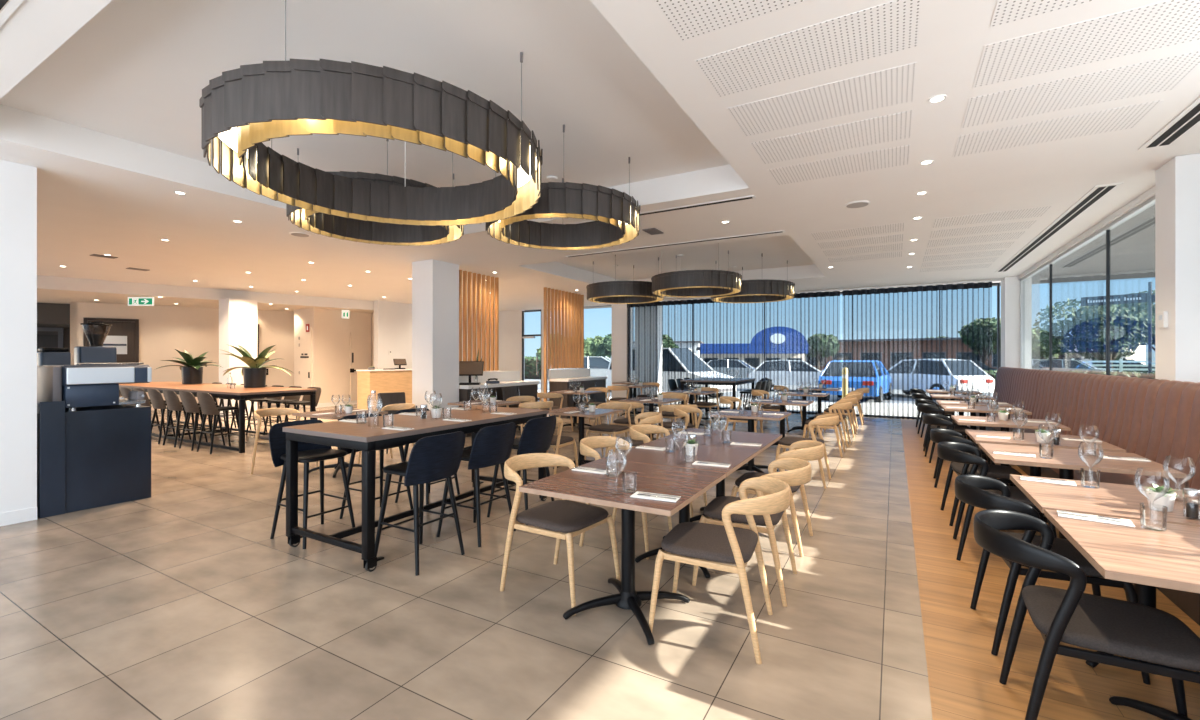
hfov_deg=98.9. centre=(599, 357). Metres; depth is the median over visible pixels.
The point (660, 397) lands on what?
potted succulent
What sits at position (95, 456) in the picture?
cabinet
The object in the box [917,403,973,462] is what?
dining chair
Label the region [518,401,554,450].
dining chair
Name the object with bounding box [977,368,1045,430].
banquette
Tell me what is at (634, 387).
pedestal table
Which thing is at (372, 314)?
wall
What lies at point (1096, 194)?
ceiling vent
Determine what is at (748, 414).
pedestal table
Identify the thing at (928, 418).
dining chair
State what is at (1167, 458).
wine glass
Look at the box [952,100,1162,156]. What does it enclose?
ceiling panel
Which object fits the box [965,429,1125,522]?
pedestal table
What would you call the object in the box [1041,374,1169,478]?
banquette
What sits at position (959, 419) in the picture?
napkin
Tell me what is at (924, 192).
recessed light
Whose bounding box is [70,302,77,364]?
wall
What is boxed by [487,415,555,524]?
bar stool
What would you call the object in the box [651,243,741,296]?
pendant
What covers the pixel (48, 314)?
trim
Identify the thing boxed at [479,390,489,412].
wine glass
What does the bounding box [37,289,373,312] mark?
ceiling
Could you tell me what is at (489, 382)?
desk phone
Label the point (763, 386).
bar stool
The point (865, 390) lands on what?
dining chair
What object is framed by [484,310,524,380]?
wall
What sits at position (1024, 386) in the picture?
cushion
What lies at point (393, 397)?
upholstered chair
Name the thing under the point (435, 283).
column
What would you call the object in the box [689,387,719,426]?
dining chair
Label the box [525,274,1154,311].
trim
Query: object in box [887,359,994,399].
car
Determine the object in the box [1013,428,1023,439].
tumbler
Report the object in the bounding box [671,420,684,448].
wine glass
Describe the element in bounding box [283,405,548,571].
bar table
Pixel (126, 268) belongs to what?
ceiling vent
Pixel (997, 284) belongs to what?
window
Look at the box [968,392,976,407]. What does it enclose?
wine glass
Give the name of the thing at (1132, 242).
trim
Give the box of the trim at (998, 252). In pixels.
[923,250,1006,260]
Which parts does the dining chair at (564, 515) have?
leg, backrest, leg, seat frame, seat, leg, leg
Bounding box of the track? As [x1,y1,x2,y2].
[662,279,1001,300]
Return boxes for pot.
[345,406,352,412]
[589,405,595,411]
[685,443,697,455]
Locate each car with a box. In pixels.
[548,356,609,383]
[606,347,736,399]
[707,359,755,377]
[748,360,821,389]
[818,360,892,402]
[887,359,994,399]
[961,359,996,370]
[1032,359,1043,364]
[1032,359,1113,371]
[1094,359,1154,372]
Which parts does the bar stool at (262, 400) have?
leg, seat, backrest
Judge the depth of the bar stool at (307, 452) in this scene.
4.07 m
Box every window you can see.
[547,306,611,402]
[628,283,999,418]
[1020,195,1154,375]
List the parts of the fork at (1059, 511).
handle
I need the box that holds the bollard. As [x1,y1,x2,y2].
[842,368,847,397]
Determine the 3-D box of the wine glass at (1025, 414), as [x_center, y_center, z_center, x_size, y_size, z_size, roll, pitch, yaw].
[3.550,0.570,4.338,0.104,0.218,0.104,0,0,30]
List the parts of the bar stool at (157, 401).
leg, backrest, leg, leg, leg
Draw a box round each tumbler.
[356,411,366,423]
[383,414,393,426]
[442,407,450,418]
[489,402,496,412]
[606,459,618,476]
[622,472,636,492]
[665,438,675,451]
[684,446,694,461]
[704,425,712,435]
[722,430,731,442]
[987,413,995,421]
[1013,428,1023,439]
[1015,412,1023,420]
[1039,443,1053,458]
[1080,468,1099,488]
[1082,441,1095,455]
[1139,503,1167,530]
[1175,481,1188,501]
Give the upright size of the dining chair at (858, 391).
0.779 m
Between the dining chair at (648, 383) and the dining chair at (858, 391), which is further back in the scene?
the dining chair at (648, 383)
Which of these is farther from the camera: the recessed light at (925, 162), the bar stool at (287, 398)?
the bar stool at (287, 398)
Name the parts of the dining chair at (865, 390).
leg, leg, backrest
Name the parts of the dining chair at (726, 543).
leg, leg, seat frame, seat, leg, backrest, leg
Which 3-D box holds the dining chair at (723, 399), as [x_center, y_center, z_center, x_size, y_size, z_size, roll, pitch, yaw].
[2.298,1.033,8.400,0.674,0.779,0.540,0,0,30]
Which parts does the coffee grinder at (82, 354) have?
lid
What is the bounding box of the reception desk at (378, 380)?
[356,369,411,409]
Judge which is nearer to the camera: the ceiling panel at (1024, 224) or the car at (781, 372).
the ceiling panel at (1024, 224)
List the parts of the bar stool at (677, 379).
backrest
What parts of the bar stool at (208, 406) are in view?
leg, backrest, leg, seat, leg, leg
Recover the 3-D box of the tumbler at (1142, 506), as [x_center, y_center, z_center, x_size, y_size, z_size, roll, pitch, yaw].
[2.205,0.633,2.044,0.077,0.092,0.077,0,0,30]
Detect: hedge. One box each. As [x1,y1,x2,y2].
[525,356,548,378]
[983,369,1154,379]
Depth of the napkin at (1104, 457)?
3.44 m
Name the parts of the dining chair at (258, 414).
leg, seat frame, seat, backrest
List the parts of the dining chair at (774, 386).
backrest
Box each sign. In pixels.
[128,297,153,305]
[342,310,348,318]
[1081,282,1154,373]
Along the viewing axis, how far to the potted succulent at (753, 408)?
6.45 m
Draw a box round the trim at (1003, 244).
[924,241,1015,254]
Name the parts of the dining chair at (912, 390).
backrest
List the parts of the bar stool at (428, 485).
leg, backrest, leg, leg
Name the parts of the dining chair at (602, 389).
seat, backrest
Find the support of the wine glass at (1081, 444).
on the pedestal table at (1111, 500)
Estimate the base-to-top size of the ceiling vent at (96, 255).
0.011 m
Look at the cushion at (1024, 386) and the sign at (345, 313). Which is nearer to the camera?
the cushion at (1024, 386)
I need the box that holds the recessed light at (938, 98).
[928,95,946,102]
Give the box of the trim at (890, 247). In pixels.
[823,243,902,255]
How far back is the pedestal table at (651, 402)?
8.38 m
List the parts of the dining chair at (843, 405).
leg, seat, seat frame, leg, leg, backrest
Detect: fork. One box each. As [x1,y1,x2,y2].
[637,494,675,498]
[1021,476,1066,481]
[1059,511,1120,519]
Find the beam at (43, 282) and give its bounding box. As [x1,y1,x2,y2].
[37,275,411,311]
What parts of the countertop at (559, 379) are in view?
door, door, door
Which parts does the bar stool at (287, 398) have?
leg, seat, backrest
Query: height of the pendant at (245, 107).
0.810 m
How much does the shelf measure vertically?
0.100 m
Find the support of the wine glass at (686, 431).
on the pedestal table at (737, 457)
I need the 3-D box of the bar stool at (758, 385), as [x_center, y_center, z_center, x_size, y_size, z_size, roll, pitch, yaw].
[3.397,0.971,11.598,0.502,0.902,0.480,0,0,30]
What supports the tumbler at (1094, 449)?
on the pedestal table at (1067, 461)
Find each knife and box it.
[643,493,680,497]
[1020,477,1068,482]
[1057,512,1127,522]
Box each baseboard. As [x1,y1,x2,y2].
[0,507,36,525]
[316,400,356,407]
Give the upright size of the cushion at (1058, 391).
0.774 m
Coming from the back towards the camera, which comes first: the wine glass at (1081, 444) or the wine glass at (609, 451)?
the wine glass at (1081, 444)
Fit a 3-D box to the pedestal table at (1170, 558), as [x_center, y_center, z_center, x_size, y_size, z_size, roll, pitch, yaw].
[2.199,1.048,1.753,0.900,0.736,0.765,0,0,30]
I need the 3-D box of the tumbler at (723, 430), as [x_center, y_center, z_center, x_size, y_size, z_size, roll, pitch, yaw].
[1.027,0.633,4.150,0.077,0.092,0.077,0,0,30]
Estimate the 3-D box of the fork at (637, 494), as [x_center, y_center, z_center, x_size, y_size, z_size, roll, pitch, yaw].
[0.273,0.669,2.480,0.195,0.004,0.020,0,0,24]
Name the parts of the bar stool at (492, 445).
leg, seat, leg, leg, backrest, leg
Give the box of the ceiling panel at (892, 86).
[727,62,916,136]
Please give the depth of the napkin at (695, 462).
3.24 m
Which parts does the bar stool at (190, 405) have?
leg, backrest, leg, leg, leg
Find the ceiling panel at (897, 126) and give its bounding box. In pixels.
[750,110,912,163]
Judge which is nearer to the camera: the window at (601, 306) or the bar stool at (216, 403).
the bar stool at (216, 403)
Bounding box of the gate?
[1071,359,1154,372]
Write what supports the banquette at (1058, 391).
on the floor at (179, 602)
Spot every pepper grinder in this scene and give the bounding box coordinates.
[420,404,426,418]
[689,434,696,440]
[1005,408,1010,418]
[1052,429,1060,444]
[1182,488,1199,518]
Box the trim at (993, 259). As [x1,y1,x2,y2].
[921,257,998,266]
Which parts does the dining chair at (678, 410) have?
backrest, leg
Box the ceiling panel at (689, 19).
[654,0,810,41]
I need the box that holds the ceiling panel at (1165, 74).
[961,51,1199,127]
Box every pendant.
[199,0,542,225]
[286,139,463,245]
[486,125,639,249]
[586,255,663,303]
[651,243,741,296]
[711,253,794,302]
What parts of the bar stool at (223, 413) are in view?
leg, leg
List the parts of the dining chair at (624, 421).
seat frame, seat, backrest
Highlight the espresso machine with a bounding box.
[37,363,151,410]
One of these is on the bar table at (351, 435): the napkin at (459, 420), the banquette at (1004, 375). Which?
the napkin at (459, 420)
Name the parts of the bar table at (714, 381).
leg, rail, leg, rail, leg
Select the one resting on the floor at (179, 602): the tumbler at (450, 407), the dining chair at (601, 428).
the dining chair at (601, 428)
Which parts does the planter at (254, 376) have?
pot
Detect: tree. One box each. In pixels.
[536,334,571,356]
[561,335,604,355]
[595,334,611,358]
[662,334,678,347]
[805,334,839,370]
[958,317,1000,363]
[1032,327,1068,359]
[1033,290,1154,370]
[1136,333,1154,350]
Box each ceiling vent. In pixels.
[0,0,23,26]
[90,254,117,258]
[126,268,148,270]
[566,230,784,256]
[572,195,755,223]
[642,228,662,234]
[995,183,1122,271]
[1138,97,1199,149]
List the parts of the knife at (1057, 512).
handle, blade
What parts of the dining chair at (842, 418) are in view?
seat, leg, leg, backrest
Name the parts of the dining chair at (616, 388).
backrest, seat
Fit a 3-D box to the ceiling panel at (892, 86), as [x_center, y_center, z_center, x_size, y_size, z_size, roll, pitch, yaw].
[1.449,-1.679,3.400,1.090,0.002,0.500,0,0,30]
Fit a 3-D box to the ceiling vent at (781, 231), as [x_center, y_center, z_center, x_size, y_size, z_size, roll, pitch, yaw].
[0.947,-1.675,7.637,3.440,0.010,0.090,0,0,30]
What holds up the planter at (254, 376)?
on the bar table at (241, 393)
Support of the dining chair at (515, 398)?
on the floor at (179, 602)
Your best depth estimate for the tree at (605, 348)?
29.44 m
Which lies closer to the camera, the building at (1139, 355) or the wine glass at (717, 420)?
the wine glass at (717, 420)
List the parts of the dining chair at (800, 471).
leg, seat frame, seat, leg, backrest, leg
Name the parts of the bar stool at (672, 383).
backrest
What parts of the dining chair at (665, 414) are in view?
seat, seat frame, backrest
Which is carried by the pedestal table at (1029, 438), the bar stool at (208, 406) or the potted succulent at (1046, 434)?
the potted succulent at (1046, 434)
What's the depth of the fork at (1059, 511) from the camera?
2.17 m
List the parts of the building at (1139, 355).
pane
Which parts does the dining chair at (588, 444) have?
leg, backrest, leg, leg, leg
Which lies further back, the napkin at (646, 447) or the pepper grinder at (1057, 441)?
the pepper grinder at (1057, 441)
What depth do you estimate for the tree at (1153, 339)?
50.63 m
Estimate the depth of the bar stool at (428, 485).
5.04 m
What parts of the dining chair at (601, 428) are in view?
leg, seat, seat frame, backrest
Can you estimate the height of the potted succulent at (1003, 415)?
0.110 m
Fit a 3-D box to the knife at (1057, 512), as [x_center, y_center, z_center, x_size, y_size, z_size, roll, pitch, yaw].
[2.064,0.669,2.156,0.215,0.005,0.012,0,0,38]
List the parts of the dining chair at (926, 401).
backrest, leg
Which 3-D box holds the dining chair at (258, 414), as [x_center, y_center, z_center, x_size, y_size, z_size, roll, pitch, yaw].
[-3.959,1.033,6.416,0.674,0.779,0.540,0,0,24]
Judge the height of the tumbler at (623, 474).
0.092 m
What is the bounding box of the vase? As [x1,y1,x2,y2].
[474,349,482,381]
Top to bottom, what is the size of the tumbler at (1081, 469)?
0.092 m
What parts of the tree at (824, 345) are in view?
crown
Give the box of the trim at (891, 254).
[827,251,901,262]
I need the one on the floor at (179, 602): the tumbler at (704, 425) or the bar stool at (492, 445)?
the bar stool at (492, 445)
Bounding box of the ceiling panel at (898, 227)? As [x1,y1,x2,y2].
[811,223,904,239]
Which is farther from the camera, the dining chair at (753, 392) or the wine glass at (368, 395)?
the dining chair at (753, 392)
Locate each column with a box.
[219,298,256,416]
[412,259,458,409]
[1155,153,1199,382]
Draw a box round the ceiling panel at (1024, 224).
[929,220,1037,237]
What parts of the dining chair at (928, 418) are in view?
backrest, leg, leg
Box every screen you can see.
[459,270,498,370]
[544,287,583,400]
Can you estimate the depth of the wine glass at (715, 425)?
4.10 m
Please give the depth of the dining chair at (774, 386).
11.78 m
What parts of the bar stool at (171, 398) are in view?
leg, backrest, leg, leg, leg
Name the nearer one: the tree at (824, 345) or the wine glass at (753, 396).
the wine glass at (753, 396)
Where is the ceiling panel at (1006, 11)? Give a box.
[990,0,1092,26]
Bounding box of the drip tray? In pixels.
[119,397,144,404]
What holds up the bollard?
on the floor at (868, 408)
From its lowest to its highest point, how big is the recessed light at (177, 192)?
0.005 m
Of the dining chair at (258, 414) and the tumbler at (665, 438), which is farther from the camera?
the dining chair at (258, 414)
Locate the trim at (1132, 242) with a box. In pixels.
[1032,204,1154,280]
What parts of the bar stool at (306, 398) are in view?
seat, backrest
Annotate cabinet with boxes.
[37,401,150,517]
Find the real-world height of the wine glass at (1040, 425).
0.218 m
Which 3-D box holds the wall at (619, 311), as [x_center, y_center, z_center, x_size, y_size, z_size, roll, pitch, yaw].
[0.689,-0.129,15.948,0.560,3.098,0.350,0,0,30]
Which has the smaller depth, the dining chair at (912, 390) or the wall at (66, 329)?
the dining chair at (912, 390)
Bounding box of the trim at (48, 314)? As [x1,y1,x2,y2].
[37,303,69,326]
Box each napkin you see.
[339,419,366,422]
[382,426,413,430]
[443,419,471,421]
[491,412,516,414]
[572,466,610,473]
[630,491,680,501]
[636,446,668,450]
[679,432,703,434]
[692,461,729,467]
[731,442,761,445]
[959,419,984,421]
[976,435,1009,438]
[993,451,1035,456]
[1020,476,1076,485]
[1057,510,1134,526]
[1062,438,1101,441]
[1098,455,1150,461]
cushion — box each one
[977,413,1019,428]
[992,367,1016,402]
[1008,368,1045,418]
[1032,370,1087,434]
[1072,374,1169,456]
[1074,470,1162,486]
[1143,380,1199,489]
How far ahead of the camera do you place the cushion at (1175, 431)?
3.80 m
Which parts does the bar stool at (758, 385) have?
backrest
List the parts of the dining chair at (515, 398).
backrest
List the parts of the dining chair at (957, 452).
backrest, leg, leg, seat, leg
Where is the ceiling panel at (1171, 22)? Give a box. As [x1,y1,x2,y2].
[972,0,1199,87]
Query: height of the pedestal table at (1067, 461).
0.736 m
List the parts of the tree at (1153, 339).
crown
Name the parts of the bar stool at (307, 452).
leg, backrest, leg, seat, leg, leg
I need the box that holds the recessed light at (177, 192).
[174,191,185,194]
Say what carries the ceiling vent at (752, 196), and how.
in the ceiling at (101, 97)
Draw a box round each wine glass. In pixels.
[367,395,379,420]
[367,398,382,427]
[425,391,436,414]
[430,393,442,419]
[471,387,480,408]
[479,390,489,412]
[573,394,580,410]
[606,450,626,493]
[615,435,632,472]
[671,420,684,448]
[673,429,688,462]
[708,410,719,433]
[714,416,726,442]
[752,396,760,413]
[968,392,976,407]
[987,400,998,420]
[988,392,997,408]
[1012,401,1024,421]
[1012,412,1027,437]
[1038,424,1056,454]
[1045,413,1060,428]
[1078,425,1098,457]
[1078,442,1103,482]
[1134,468,1170,522]
[1163,455,1195,502]
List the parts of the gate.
rail, post, rail, rail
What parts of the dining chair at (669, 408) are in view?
leg, seat frame, seat, backrest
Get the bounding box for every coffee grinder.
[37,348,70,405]
[74,322,116,364]
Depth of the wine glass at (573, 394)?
6.63 m
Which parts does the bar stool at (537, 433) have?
leg, seat, leg, backrest, leg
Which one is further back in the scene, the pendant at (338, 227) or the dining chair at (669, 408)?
the dining chair at (669, 408)
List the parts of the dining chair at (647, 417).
seat, backrest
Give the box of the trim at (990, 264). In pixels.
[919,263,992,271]
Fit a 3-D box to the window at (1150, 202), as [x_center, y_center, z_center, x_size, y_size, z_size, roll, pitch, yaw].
[6.919,-0.560,7.496,0.070,2.100,6.950,0,0,30]
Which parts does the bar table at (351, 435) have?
leg, rail, leg, rail, leg, rail, leg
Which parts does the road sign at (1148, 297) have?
post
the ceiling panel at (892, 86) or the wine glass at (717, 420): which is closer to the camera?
the ceiling panel at (892, 86)
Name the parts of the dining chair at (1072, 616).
leg, backrest, leg, seat, seat frame, leg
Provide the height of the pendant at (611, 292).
0.800 m
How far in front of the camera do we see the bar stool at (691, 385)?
13.44 m
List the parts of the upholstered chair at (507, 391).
backrest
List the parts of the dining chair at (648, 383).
seat, backrest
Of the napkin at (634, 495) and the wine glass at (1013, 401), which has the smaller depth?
the napkin at (634, 495)
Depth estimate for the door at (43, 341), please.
14.52 m
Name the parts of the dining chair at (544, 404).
backrest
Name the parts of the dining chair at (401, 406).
backrest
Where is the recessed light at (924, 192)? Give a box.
[916,191,927,194]
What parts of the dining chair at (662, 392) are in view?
backrest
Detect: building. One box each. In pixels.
[633,341,703,355]
[696,326,810,367]
[805,337,1000,369]
[1036,341,1144,364]
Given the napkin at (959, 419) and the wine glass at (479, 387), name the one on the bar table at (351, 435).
the wine glass at (479, 387)
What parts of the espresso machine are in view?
silver panel, cup rail, blue panel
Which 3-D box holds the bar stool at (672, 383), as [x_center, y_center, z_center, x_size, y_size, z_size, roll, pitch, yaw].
[1.925,0.971,12.443,0.502,0.902,0.480,0,0,30]
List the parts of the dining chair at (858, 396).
seat, leg, backrest, leg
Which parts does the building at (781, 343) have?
pane, pane, pane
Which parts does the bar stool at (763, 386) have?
backrest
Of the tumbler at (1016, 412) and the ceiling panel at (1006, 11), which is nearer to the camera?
the ceiling panel at (1006, 11)
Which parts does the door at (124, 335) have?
frame, frame, view panel, frame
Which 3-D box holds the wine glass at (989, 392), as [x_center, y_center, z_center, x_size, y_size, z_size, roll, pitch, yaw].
[5.278,0.570,6.887,0.104,0.218,0.104,0,0,30]
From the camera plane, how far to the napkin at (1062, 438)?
4.22 m
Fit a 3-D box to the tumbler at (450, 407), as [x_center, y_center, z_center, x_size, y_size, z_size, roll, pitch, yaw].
[-1.298,0.468,4.348,0.077,0.092,0.077,0,0,30]
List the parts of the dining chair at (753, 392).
backrest, seat frame, seat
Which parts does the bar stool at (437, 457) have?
leg, seat, leg, leg, backrest, leg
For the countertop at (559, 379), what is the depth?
12.54 m
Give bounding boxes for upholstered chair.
[377,392,405,453]
[501,386,528,429]
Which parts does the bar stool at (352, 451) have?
leg, backrest, leg, seat, leg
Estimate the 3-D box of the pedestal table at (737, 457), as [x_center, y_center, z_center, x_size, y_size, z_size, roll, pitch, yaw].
[0.599,1.048,3.646,0.860,0.736,0.868,0,0,30]
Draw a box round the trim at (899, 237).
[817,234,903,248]
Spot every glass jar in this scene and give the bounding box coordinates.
[1052,434,1060,444]
[1183,497,1199,518]
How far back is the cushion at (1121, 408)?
4.79 m
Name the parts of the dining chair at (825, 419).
leg, seat, leg, leg, backrest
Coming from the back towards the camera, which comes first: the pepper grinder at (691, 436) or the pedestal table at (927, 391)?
the pedestal table at (927, 391)
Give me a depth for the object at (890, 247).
7.93 m
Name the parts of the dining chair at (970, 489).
leg, backrest, leg, seat, seat frame, leg, leg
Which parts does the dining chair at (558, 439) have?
backrest, leg, seat, seat frame, leg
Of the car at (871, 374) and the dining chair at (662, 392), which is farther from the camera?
the car at (871, 374)
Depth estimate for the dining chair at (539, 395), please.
9.55 m
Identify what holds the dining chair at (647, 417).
on the floor at (179, 602)
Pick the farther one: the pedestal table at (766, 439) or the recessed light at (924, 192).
the recessed light at (924, 192)
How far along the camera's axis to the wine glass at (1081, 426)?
3.51 m
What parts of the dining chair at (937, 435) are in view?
leg, backrest, leg, seat frame, seat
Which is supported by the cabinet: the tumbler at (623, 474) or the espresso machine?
the espresso machine
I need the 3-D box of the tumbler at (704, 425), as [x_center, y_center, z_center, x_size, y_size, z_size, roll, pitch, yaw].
[0.948,0.633,4.495,0.077,0.092,0.077,0,0,30]
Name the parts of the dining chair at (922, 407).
backrest, leg, leg, seat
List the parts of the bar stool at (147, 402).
backrest, leg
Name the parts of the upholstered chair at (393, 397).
backrest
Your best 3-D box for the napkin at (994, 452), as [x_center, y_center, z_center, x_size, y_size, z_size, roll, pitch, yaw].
[2.913,0.676,3.609,0.230,0.006,0.100,0,0,38]
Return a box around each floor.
[0,399,1199,719]
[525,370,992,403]
[538,390,969,417]
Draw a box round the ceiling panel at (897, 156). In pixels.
[768,145,909,184]
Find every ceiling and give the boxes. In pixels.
[0,0,1199,311]
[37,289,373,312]
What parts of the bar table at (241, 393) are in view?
rail, rail, rail, leg, leg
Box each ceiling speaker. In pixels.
[289,232,310,236]
[845,201,869,207]
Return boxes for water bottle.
[368,390,378,426]
[482,383,489,410]
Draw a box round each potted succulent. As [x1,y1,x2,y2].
[344,404,352,412]
[430,406,441,417]
[490,396,495,402]
[588,403,596,411]
[657,393,662,399]
[684,439,698,455]
[751,403,758,411]
[970,396,976,402]
[998,410,1008,419]
[1035,429,1049,442]
[1144,483,1176,511]
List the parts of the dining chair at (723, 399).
backrest, leg, seat, seat frame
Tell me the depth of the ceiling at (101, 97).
4.36 m
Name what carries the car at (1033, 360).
on the floor
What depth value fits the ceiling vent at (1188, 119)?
3.74 m
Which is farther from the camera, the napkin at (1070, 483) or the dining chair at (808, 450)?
the dining chair at (808, 450)
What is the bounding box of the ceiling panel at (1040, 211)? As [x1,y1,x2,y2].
[932,206,1052,227]
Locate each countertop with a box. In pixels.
[459,371,538,436]
[459,381,538,388]
[548,368,606,418]
[548,376,606,381]
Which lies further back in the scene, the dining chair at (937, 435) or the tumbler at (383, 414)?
the dining chair at (937, 435)
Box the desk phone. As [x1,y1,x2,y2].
[486,378,498,383]
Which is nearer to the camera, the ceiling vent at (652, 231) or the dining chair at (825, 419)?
the dining chair at (825, 419)
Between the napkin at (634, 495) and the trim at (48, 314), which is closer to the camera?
the napkin at (634, 495)
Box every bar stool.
[120,387,161,434]
[133,388,175,436]
[147,389,190,443]
[163,390,207,446]
[179,391,225,450]
[188,382,221,427]
[197,393,238,453]
[200,383,236,428]
[215,384,251,430]
[230,385,266,432]
[246,385,283,434]
[263,386,301,434]
[269,419,354,548]
[284,387,320,421]
[339,413,412,518]
[374,431,464,575]
[395,408,459,504]
[436,422,515,546]
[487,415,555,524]
[668,379,689,404]
[676,378,698,415]
[684,378,705,411]
[739,381,761,421]
[745,380,766,408]
[750,379,771,408]
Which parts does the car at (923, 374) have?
number plate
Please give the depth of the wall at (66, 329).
14.73 m
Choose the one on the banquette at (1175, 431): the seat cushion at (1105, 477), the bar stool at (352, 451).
the seat cushion at (1105, 477)
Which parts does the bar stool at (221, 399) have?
leg, leg, leg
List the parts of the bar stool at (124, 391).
backrest, leg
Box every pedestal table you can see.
[292,409,387,477]
[448,400,520,448]
[519,459,725,644]
[547,407,622,468]
[548,390,601,429]
[602,440,759,577]
[612,382,647,397]
[617,385,655,415]
[619,397,682,440]
[655,428,781,522]
[666,390,716,428]
[710,409,790,472]
[750,399,812,449]
[779,392,829,433]
[797,387,840,420]
[926,389,981,426]
[930,394,995,415]
[936,400,1015,441]
[941,405,1031,466]
[951,415,1070,486]
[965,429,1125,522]
[978,443,1185,567]
[1010,474,1199,667]
[1044,509,1199,719]
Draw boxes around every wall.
[0,159,36,512]
[37,327,69,351]
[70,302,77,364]
[70,302,293,410]
[294,308,370,406]
[371,313,373,366]
[374,300,483,371]
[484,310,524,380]
[541,309,543,399]
[612,304,632,397]
[1001,276,1031,368]
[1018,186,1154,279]
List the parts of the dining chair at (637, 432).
backrest, leg, leg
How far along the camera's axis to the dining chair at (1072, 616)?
1.80 m
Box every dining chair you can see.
[251,408,317,473]
[358,403,415,463]
[500,453,620,615]
[506,396,534,438]
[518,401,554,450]
[524,416,577,473]
[537,392,572,434]
[577,387,609,424]
[579,436,671,558]
[584,402,631,459]
[605,412,660,456]
[606,386,634,418]
[609,401,651,440]
[630,424,706,517]
[637,382,660,405]
[648,477,789,664]
[656,405,697,438]
[658,394,686,421]
[661,392,693,424]
[674,406,701,428]
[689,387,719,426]
[692,458,811,606]
[719,396,762,432]
[731,440,823,556]
[751,390,788,428]
[773,385,801,419]
[774,414,838,487]
[803,401,851,456]
[811,397,856,446]
[821,393,861,437]
[825,390,863,431]
[837,388,868,424]
[910,388,942,426]
[912,393,953,437]
[915,399,966,450]
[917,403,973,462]
[923,413,994,487]
[930,428,1021,525]
[937,441,1056,560]
[955,474,1150,684]
[973,509,1199,719]
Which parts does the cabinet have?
raised panel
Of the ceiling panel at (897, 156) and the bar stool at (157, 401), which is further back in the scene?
the bar stool at (157, 401)
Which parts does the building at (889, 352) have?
pane, pane, pane, pane, pane, pane, pane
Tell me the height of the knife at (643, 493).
0.005 m
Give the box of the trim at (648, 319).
[635,306,661,396]
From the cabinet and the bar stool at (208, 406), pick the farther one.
the bar stool at (208, 406)
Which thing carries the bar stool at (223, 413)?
on the floor at (179, 602)
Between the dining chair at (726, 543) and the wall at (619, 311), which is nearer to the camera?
the dining chair at (726, 543)
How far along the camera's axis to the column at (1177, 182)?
4.27 m
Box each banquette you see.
[976,367,1016,429]
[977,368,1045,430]
[994,370,1087,475]
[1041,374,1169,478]
[1074,380,1199,625]
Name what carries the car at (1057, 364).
on the floor
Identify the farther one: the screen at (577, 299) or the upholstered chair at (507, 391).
the screen at (577, 299)
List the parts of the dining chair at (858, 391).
leg, backrest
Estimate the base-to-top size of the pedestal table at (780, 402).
0.736 m
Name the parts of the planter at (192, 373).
pot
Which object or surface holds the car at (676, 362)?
on the floor at (868, 408)
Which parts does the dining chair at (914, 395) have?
leg, backrest, leg, seat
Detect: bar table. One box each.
[119,381,316,452]
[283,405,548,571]
[680,377,754,419]
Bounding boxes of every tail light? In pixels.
[821,380,831,383]
[862,381,873,385]
[986,379,993,382]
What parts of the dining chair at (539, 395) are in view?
backrest, seat, leg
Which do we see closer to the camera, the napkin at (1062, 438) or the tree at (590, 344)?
the napkin at (1062, 438)
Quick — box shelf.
[127,391,145,401]
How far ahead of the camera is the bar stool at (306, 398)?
8.99 m
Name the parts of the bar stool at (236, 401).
leg, leg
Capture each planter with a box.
[154,349,222,383]
[219,344,291,387]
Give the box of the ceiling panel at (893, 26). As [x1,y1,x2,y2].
[695,0,920,96]
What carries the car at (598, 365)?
on the ground at (898, 396)
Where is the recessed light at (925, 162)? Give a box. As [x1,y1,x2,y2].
[920,160,933,164]
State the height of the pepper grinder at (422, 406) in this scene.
0.122 m
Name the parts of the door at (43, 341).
frame, frame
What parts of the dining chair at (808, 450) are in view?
leg, seat frame, seat, leg, backrest, leg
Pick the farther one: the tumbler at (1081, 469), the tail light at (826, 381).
the tail light at (826, 381)
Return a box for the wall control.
[1158,311,1167,327]
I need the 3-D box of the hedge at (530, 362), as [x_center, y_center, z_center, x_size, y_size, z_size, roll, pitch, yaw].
[-2.506,0.722,36.834,11.230,1.822,1.664,0,0,30]
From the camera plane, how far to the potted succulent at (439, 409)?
4.39 m
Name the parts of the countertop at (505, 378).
door, door, door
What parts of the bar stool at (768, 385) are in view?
backrest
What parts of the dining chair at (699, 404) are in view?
seat, backrest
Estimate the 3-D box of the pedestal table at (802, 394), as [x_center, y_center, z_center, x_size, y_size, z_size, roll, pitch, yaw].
[3.925,1.048,9.854,0.820,0.736,0.740,0,0,30]
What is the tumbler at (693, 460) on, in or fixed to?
on the pedestal table at (737, 457)
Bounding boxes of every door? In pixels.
[37,327,63,351]
[83,317,138,396]
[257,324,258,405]
[298,327,311,407]
[350,332,369,400]
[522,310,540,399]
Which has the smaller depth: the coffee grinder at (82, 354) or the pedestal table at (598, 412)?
the coffee grinder at (82, 354)

